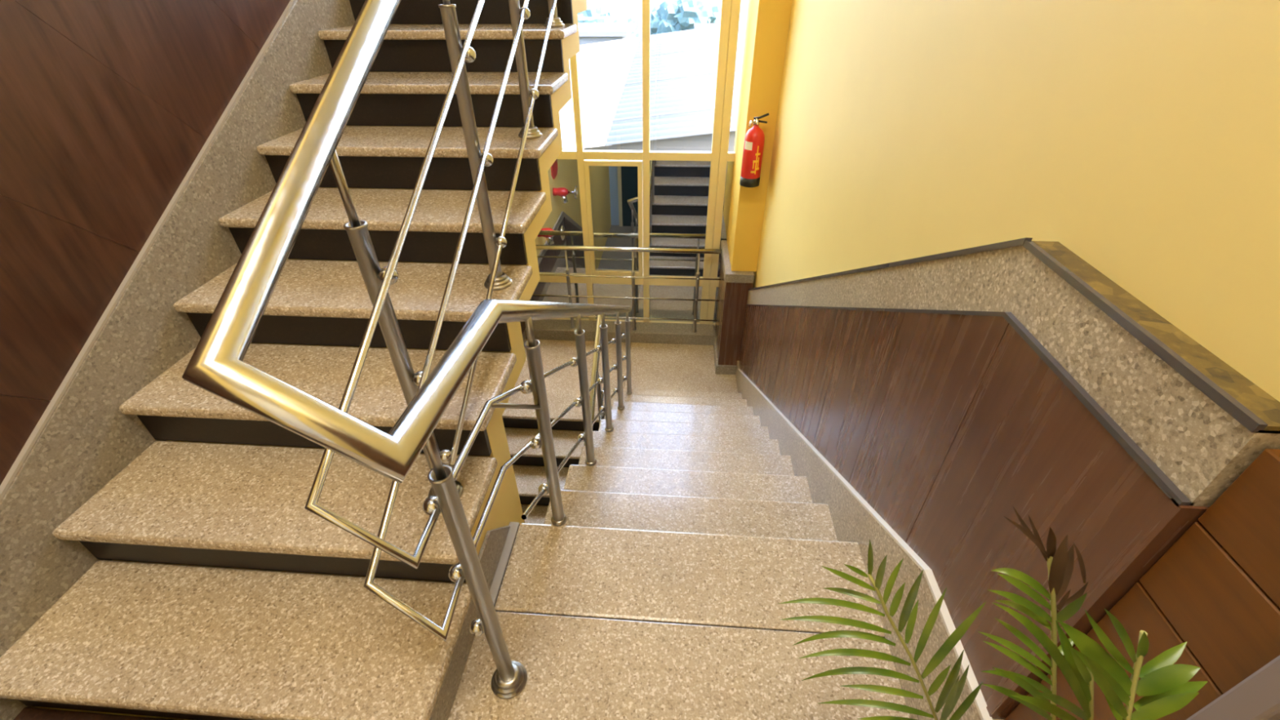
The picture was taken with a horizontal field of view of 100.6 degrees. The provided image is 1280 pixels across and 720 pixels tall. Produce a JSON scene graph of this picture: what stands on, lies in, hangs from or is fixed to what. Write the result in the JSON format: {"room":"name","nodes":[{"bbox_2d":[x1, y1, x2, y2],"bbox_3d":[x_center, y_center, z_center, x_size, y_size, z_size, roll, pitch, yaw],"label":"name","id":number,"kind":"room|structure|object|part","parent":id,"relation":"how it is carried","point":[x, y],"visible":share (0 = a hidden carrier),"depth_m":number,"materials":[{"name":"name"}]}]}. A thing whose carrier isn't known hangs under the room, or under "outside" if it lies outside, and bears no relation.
{"room":"stairwell","nodes":[
{"label":"stairwell","id":0,"kind":"room"},
{"bbox_2d":[13,521,910,719],"bbox_3d":[-0.502,1.626,0.450,2.298,0.220,3.408,2,36,4],"label":"floor","id":1,"kind":"structure","parent":0,"point":[602,623],"depth_m":1.46,"materials":[{"name":"beige stone"}]},
{"bbox_2d":[0,0,586,719],"bbox_3d":[-0.898,-0.437,2.116,1.074,1.965,2.956,2,36,4],"label":"flight","id":2,"kind":"object","parent":1,"relation":"on","point":[220,596],"visible":0.73,"depth_m":1.51,"materials":[{"name":"beige stone"}]},
{"bbox_3d":[-0.456,0.667,1.454,0.012,0.150,0.619,2,36,4],"label":"skirting","id":3,"kind":"part","parent":2,"relation":"part of","materials":[{"name":"grey stone"}]},
{"bbox_2d":[778,506,1207,719],"bbox_3d":[0.412,0.632,0.721,0.423,1.055,0.501,2,36,4],"label":"potted palm","id":4,"kind":"object","parent":1,"relation":"on","point":[1164,686],"visible":1,"depth_m":0.59,"materials":[{"name":"green plant"}]},
{"bbox_2d":[502,319,737,422],"bbox_3d":[-0.139,0.124,5.241,2.298,0.280,1.450,2,36,4],"label":"floor","id":5,"kind":"structure","parent":0,"point":[664,356],"depth_m":5.35,"materials":[{"name":"beige stone"}]},
{"bbox_2d":[532,244,721,332],"bbox_3d":[-0.204,-0.702,5.349,2.035,0.930,0.063,2,36,4],"label":"railing","id":6,"kind":"object","parent":5,"relation":"on","point":[698,251],"depth_m":5.21,"materials":[{"name":"silver metal"}]},
{"bbox_3d":[-0.719,-0.713,5.397,0.048,0.900,0.047,2,36,4],"label":"post","id":7,"kind":"part","parent":6,"relation":"part of","materials":[{"name":"silver metal"}]},
{"bbox_3d":[-0.206,-1.064,5.096,2.035,0.046,0.046,2,36,4],"label":"handrail","id":8,"kind":"part","parent":6,"relation":"part of","materials":[{"name":"silver metal"}]},
{"bbox_3d":[-0.066,-0.689,5.355,0.048,0.900,0.047,2,36,4],"label":"post","id":9,"kind":"part","parent":6,"relation":"part of","materials":[{"name":"silver metal"}]},
{"bbox_3d":[0.567,-0.666,5.315,0.048,0.900,0.047,2,36,4],"label":"post","id":10,"kind":"part","parent":6,"relation":"part of","materials":[{"name":"silver metal"}]},
{"bbox_2d":[543,387,837,541],"bbox_3d":[0.283,0.598,3.261,1.108,1.815,2.747,2,36,4],"label":"flight","id":11,"kind":"object","parent":5,"relation":"on","point":[671,460],"visible":0.61,"depth_m":2.35,"materials":[{"name":"brown stone"}]},
{"bbox_2d":[713,0,792,374],"bbox_3d":[0.877,-2.653,3.660,0.273,6.295,0.850,2,36,4],"label":"wall pier","id":12,"kind":"object","parent":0,"point":[767,21],"visible":0.85,"depth_m":4.23,"materials":[{"name":"yellow paint"}]},
{"bbox_2d":[739,112,768,187],"bbox_3d":[0.836,-1.553,3.911,0.153,0.512,0.186,2,36,4],"label":"fire extinguisher","id":13,"kind":"object","parent":12,"relation":"attached to","point":[754,139],"visible":1,"depth_m":3.86,"materials":[{"name":"red metal"}]},
{"bbox_3d":[0.858,-1.713,3.753,0.104,0.069,0.021,13,38,18],"label":"handle","id":14,"kind":"part","parent":13,"relation":"part of","materials":[{"name":"black plastic"}]},
{"bbox_2d":[752,0,1279,401],"bbox_3d":[0.889,-0.116,1.612,0.200,7.990,7.530,2,36,4],"label":"wall","id":15,"kind":"structure","parent":0,"point":[1140,138],"depth_m":0.98,"materials":[{"name":"yellow paint"}]},
{"bbox_2d":[735,360,1001,719],"bbox_3d":[0.834,0.372,3.231,0.072,2.148,4.400,2,36,4],"label":"baseboard","id":16,"kind":"structure","parent":15,"relation":"attached to","point":[854,520],"depth_m":1.46,"materials":[{"name":"grey stone"}]},
{"bbox_2d":[738,304,1208,719],"bbox_3d":[0.830,0.129,2.888,0.063,2.580,3.709,2,36,4],"label":"wall panel","id":17,"kind":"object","parent":15,"relation":"attached to","point":[944,423],"depth_m":1.08,"materials":[{"name":"brown wood"}]},
{"bbox_3d":[0.955,-0.178,4.705,0.050,0.937,0.398,2,36,4],"label":"panel","id":18,"kind":"part","parent":17,"relation":"part of","materials":[{"name":"brown laminate"}]},
{"bbox_3d":[0.923,-0.128,4.248,0.050,0.937,0.398,2,36,4],"label":"panel","id":19,"kind":"part","parent":17,"relation":"part of","materials":[{"name":"brown laminate"}]},
{"bbox_3d":[0.892,-0.078,3.791,0.050,0.937,0.398,2,36,4],"label":"panel","id":20,"kind":"part","parent":17,"relation":"part of","materials":[{"name":"brown laminate"}]},
{"bbox_3d":[0.861,-0.029,3.333,0.050,0.937,0.398,2,36,4],"label":"panel","id":21,"kind":"part","parent":17,"relation":"part of","materials":[{"name":"brown laminate"}]},
{"bbox_3d":[0.828,0.024,2.854,0.050,0.960,0.438,2,36,4],"label":"panel","id":22,"kind":"part","parent":17,"relation":"part of","materials":[{"name":"brown laminate"}]},
{"bbox_3d":[0.795,0.077,2.362,0.050,0.948,0.418,2,36,4],"label":"panel","id":23,"kind":"part","parent":17,"relation":"part of","materials":[{"name":"brown laminate"}]},
{"bbox_3d":[0.762,0.129,1.882,0.050,0.948,0.418,2,36,4],"label":"panel","id":24,"kind":"part","parent":17,"relation":"part of","materials":[{"name":"brown laminate"}]},
{"bbox_3d":[0.730,0.184,1.417,0.050,0.926,0.398,2,36,4],"label":"panel","id":25,"kind":"part","parent":17,"relation":"part of","materials":[{"name":"brown laminate"}]},
{"bbox_3d":[0.699,0.334,1.017,0.050,0.697,0.423,2,36,4],"label":"panel","id":26,"kind":"part","parent":17,"relation":"part of","materials":[{"name":"brown laminate"}]},
{"bbox_2d":[746,237,1279,506],"bbox_3d":[0.831,-0.203,2.648,0.060,2.022,3.705,2,36,4],"label":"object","id":27,"kind":"structure","parent":15,"relation":"attached to","point":[1201,421],"depth_m":0.78,"materials":[{"name":"grey stone"}]},
{"bbox_2d":[1004,448,1279,719],"bbox_3d":[0.641,0.388,0.115,0.070,2.160,1.089,2,36,4],"label":"wall panel","id":28,"kind":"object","parent":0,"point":[1215,590],"depth_m":0.61,"materials":[{"name":"brown wood"}]},
{"bbox_3d":[-0.336,3.218,3.964,2.298,0.150,7.230,2,36,4],"label":"floor","id":29,"kind":"structure","parent":0,"visible":0},
{"bbox_2d":[502,417,599,524],"bbox_3d":[-0.875,1.898,4.244,1.030,1.665,2.847,2,36,4],"label":"flight","id":30,"kind":"object","parent":29,"relation":"on","point":[529,469],"visible":0.02,"depth_m":4.64,"materials":[{"name":"brown stone"}]},
{"bbox_2d":[182,0,632,699],"bbox_3d":[-0.320,0.099,2.639,0.317,5.436,3.179,2,36,4],"label":"stair railing","id":31,"kind":"object","parent":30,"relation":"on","point":[216,366],"visible":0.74,"depth_m":0.98,"materials":[{"name":"silver metal"}]},
{"bbox_3d":[-0.537,-0.311,0.961,0.016,0.223,0.017,2,36,4],"label":"rod","id":32,"kind":"part","parent":31,"relation":"part of","materials":[{"name":"silver metal"}]},
{"bbox_3d":[-0.534,0.055,1.227,0.041,0.769,0.041,2,36,4],"label":"post","id":33,"kind":"part","parent":31,"relation":"part of","materials":[{"name":"silver metal"}]},
{"bbox_3d":[-0.322,-0.191,2.428,0.271,4.718,3.181,2,36,4],"label":"handrail","id":34,"kind":"part","parent":31,"relation":"part of","materials":[{"name":"silver metal"}]},
{"bbox_3d":[-0.342,0.156,0.880,0.016,0.181,0.017,2,36,4],"label":"rod","id":35,"kind":"part","parent":31,"relation":"part of","materials":[{"name":"silver metal"}]},
{"bbox_3d":[-0.475,-0.928,1.265,0.016,0.223,0.017,2,36,4],"label":"rod","id":36,"kind":"part","parent":31,"relation":"part of","materials":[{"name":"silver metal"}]},
{"bbox_3d":[-0.471,-0.562,1.531,0.041,0.769,0.041,2,36,4],"label":"post","id":37,"kind":"part","parent":31,"relation":"part of","materials":[{"name":"silver metal"}]},
{"bbox_3d":[-0.339,0.509,1.136,0.041,0.778,0.041,2,36,4],"label":"post","id":38,"kind":"part","parent":31,"relation":"part of","materials":[{"name":"silver metal"}]},
{"bbox_3d":[-0.429,-1.182,1.838,0.041,0.769,0.041,2,36,4],"label":"post","id":39,"kind":"part","parent":31,"relation":"part of","materials":[{"name":"silver metal"}]},
{"bbox_3d":[-0.275,-0.060,1.335,0.016,0.134,0.017,2,36,4],"label":"rod","id":40,"kind":"part","parent":31,"relation":"part of","materials":[{"name":"silver metal"}]},
{"bbox_3d":[-0.272,0.245,1.557,0.041,0.709,0.041,2,36,4],"label":"post","id":41,"kind":"part","parent":31,"relation":"part of","materials":[{"name":"silver metal"}]},
{"bbox_3d":[-0.386,-1.801,2.145,0.041,0.769,0.041,2,36,4],"label":"post","id":42,"kind":"part","parent":31,"relation":"part of","materials":[{"name":"silver metal"}]},
{"bbox_3d":[-0.230,-0.125,2.000,0.016,0.134,0.017,2,36,4],"label":"rod","id":43,"kind":"part","parent":31,"relation":"part of","materials":[{"name":"silver metal"}]},
{"bbox_3d":[-0.227,0.180,2.222,0.041,0.709,0.041,2,36,4],"label":"post","id":44,"kind":"part","parent":31,"relation":"part of","materials":[{"name":"silver metal"}]},
{"bbox_3d":[-0.328,0.438,4.416,0.041,0.764,0.041,2,36,4],"label":"post","id":45,"kind":"part","parent":31,"relation":"part of","materials":[{"name":"silver metal"}]},
{"bbox_3d":[-0.185,-0.190,2.664,0.016,0.134,0.017,2,36,4],"label":"rod","id":46,"kind":"part","parent":31,"relation":"part of","materials":[{"name":"silver metal"}]},
{"bbox_3d":[-0.182,0.116,2.887,0.041,0.709,0.041,2,36,4],"label":"post","id":47,"kind":"part","parent":31,"relation":"part of","materials":[{"name":"silver metal"}]},
{"bbox_3d":[-0.140,-0.254,3.329,0.016,0.135,0.017,2,36,4],"label":"rod","id":48,"kind":"part","parent":31,"relation":"part of","materials":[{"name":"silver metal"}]},
{"bbox_3d":[-0.137,0.051,3.551,0.041,0.709,0.041,2,36,4],"label":"post","id":49,"kind":"part","parent":31,"relation":"part of","materials":[{"name":"silver metal"}]},
{"bbox_3d":[-0.095,-0.319,3.994,0.016,0.135,0.017,2,36,4],"label":"rod","id":50,"kind":"part","parent":31,"relation":"part of","materials":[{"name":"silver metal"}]},
{"bbox_3d":[-0.092,-0.013,4.216,0.041,0.709,0.041,2,36,4],"label":"post","id":51,"kind":"part","parent":31,"relation":"part of","materials":[{"name":"silver metal"}]},
{"bbox_3d":[-0.074,0.283,6.349,2.298,1.790,0.220,2,36,4],"label":"wall","id":52,"kind":"structure","parent":0,"visible":0},
{"bbox_2d":[531,0,741,325],"bbox_3d":[-0.121,-2.916,3.955,2.275,6.200,0.072,2,36,4],"label":"window","id":53,"kind":"structure","parent":52,"relation":"in","point":[596,195],"depth_m":5.05,"materials":[{"name":"beige"}]},
{"bbox_3d":[-0.870,-1.365,5.160,0.622,1.155,0.006,2,36,4],"label":"pane","id":54,"kind":"part","parent":53,"relation":"part of","materials":[{"name":"clear glass"}]},
{"bbox_3d":[-0.863,-0.642,5.686,0.622,0.447,0.006,2,36,4],"label":"pane","id":55,"kind":"part","parent":53,"relation":"part of","materials":[{"name":"clear glass"}]},
{"bbox_3d":[-0.236,-1.335,5.111,0.524,1.135,0.062,2,36,4],"label":"sash","id":56,"kind":"part","parent":53,"relation":"part of","materials":[{"name":"beige"}]},
{"bbox_3d":[-0.236,-1.334,5.110,0.444,1.055,0.006,2,36,4],"label":"pane","id":57,"kind":"part","parent":53,"relation":"part of","materials":[{"name":"clear glass"}]},
{"bbox_3d":[-0.228,-0.618,5.645,0.534,0.447,0.006,2,36,4],"label":"pane","id":58,"kind":"part","parent":53,"relation":"part of","materials":[{"name":"clear glass"}]},
{"bbox_3d":[0.370,-0.596,5.607,0.546,0.447,0.006,2,36,4],"label":"pane","id":59,"kind":"part","parent":53,"relation":"part of","materials":[{"name":"clear glass"}]},
{"bbox_3d":[0.363,-1.319,5.081,0.546,1.155,0.006,2,36,4],"label":"pane","id":60,"kind":"part","parent":53,"relation":"part of","materials":[{"name":"clear glass"}]},
{"bbox_3d":[0.868,-0.578,5.575,0.168,0.447,0.006,2,36,4],"label":"pane","id":61,"kind":"part","parent":53,"relation":"part of","materials":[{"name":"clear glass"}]},
{"bbox_3d":[0.861,-1.301,5.049,0.168,1.155,0.006,2,36,4],"label":"pane","id":62,"kind":"part","parent":53,"relation":"part of","materials":[{"name":"clear glass"}]},
{"bbox_3d":[-1.602,-0.208,1.772,0.200,7.990,7.530,2,36,4],"label":"wall","id":63,"kind":"structure","parent":0,"visible":0},
{"bbox_2d":[0,0,290,484],"bbox_3d":[-1.467,-1.143,1.619,0.021,2.900,5.200,2,36,4],"label":"wall panel","id":64,"kind":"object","parent":63,"relation":"attached to","point":[107,107],"depth_m":1.43,"materials":[{"name":"brown wood"}]},
{"bbox_3d":[-1.595,-0.062,0.236,0.020,2.087,1.683,2,36,4],"label":"panel","id":65,"kind":"part","parent":64,"relation":"part of","materials":[{"name":"brown laminate"}]},
{"bbox_3d":[-1.582,-0.463,0.204,0.020,2.335,2.104,2,36,4],"label":"panel","id":66,"kind":"part","parent":64,"relation":"part of","materials":[{"name":"brown laminate"}]},
{"bbox_3d":[-1.560,-0.734,0.391,0.020,2.116,2.326,2,36,4],"label":"panel","id":67,"kind":"part","parent":64,"relation":"part of","materials":[{"name":"brown laminate"}]},
{"bbox_3d":[-1.523,-1.128,0.746,0.020,1.897,2.128,2,36,4],"label":"panel","id":68,"kind":"part","parent":64,"relation":"part of","materials":[{"name":"brown laminate"}]},
{"bbox_3d":[-1.485,-1.522,1.101,0.020,1.678,1.931,2,36,4],"label":"panel","id":69,"kind":"part","parent":64,"relation":"part of","materials":[{"name":"brown laminate"}]},
{"bbox_2d":[0,0,355,719],"bbox_3d":[-1.429,-0.891,2.232,0.037,1.830,4.500,2,36,4],"label":"baseboard","id":70,"kind":"structure","parent":63,"relation":"attached to","point":[82,439],"depth_m":1.57,"materials":[{"name":"grey stone"}]},
{"bbox_2d":[520,321,525,342],"bbox_3d":[-1.370,1.358,4.521,0.026,2.220,4.160,2,36,4],"label":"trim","id":71,"kind":"structure","parent":63,"relation":"attached to","point":[522,323],"depth_m":5.60,"materials":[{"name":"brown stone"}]},
{"bbox_3d":[-1.249,-0.368,5.418,0.026,0.325,0.646,2,36,4],"label":"panel","id":72,"kind":"part","parent":71,"relation":"part of","materials":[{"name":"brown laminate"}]},
{"label":"outside","id":73,"kind":"structure","parent":0,"visible":0},
{"bbox_3d":[4.607,-30.068,55.868,120.000,0.200,115.670,2,36,4],"label":"ground","id":74,"kind":"structure","parent":73,"visible":0},
{"bbox_2d":[577,22,635,44],"bbox_3d":[-3.033,-16.566,32.081,5.200,6.050,5.600,2,36,4],"label":"house","id":75,"kind":"structure","parent":74,"relation":"on","point":[588,33],"depth_m":28.52,"materials":[{"name":"grey"}]},
{"bbox_2d":[577,0,642,38],"bbox_3d":[-2.495,-23.916,41.498,5.654,6.858,6.160,-11,37,-14],"label":"tree","id":76,"kind":"object","parent":74,"relation":"on","point":[594,13],"visible":0.13,"depth_m":40.13,"materials":[{"name":"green plant"}]},
{"bbox_2d":[559,22,746,223],"bbox_3d":[0.531,-3.119,11.780,13.500,8.116,7.080,2,36,4],"label":"roof","id":77,"kind":"structure","parent":74,"relation":"on","point":[683,64],"depth_m":9.17,"materials":[{"name":"grey"}]},
{"bbox_2d":[586,0,747,24],"bbox_3d":[7.334,-57.611,82.495,180.000,12.999,40.000,2,36,4],"label":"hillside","id":78,"kind":"structure","parent":74,"relation":"on","point":[633,9],"depth_m":74.93,"materials":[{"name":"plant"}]},
{"bbox_2d":[649,0,719,35],"bbox_3d":[3.771,-31.016,50.576,7.021,7.569,6.170,14,39,19],"label":"tree","id":79,"kind":"object","parent":74,"relation":"on","point":[672,15],"visible":0.6,"depth_m":47.90,"materials":[{"name":"green plant"}]},
{"bbox_2d":[693,23,719,28],"bbox_3d":[6.427,-22.968,41.442,4.600,5.250,5.600,2,36,4],"label":"house","id":80,"kind":"structure","parent":74,"relation":"on","point":[695,25],"depth_m":40.39,"materials":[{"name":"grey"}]}
]}

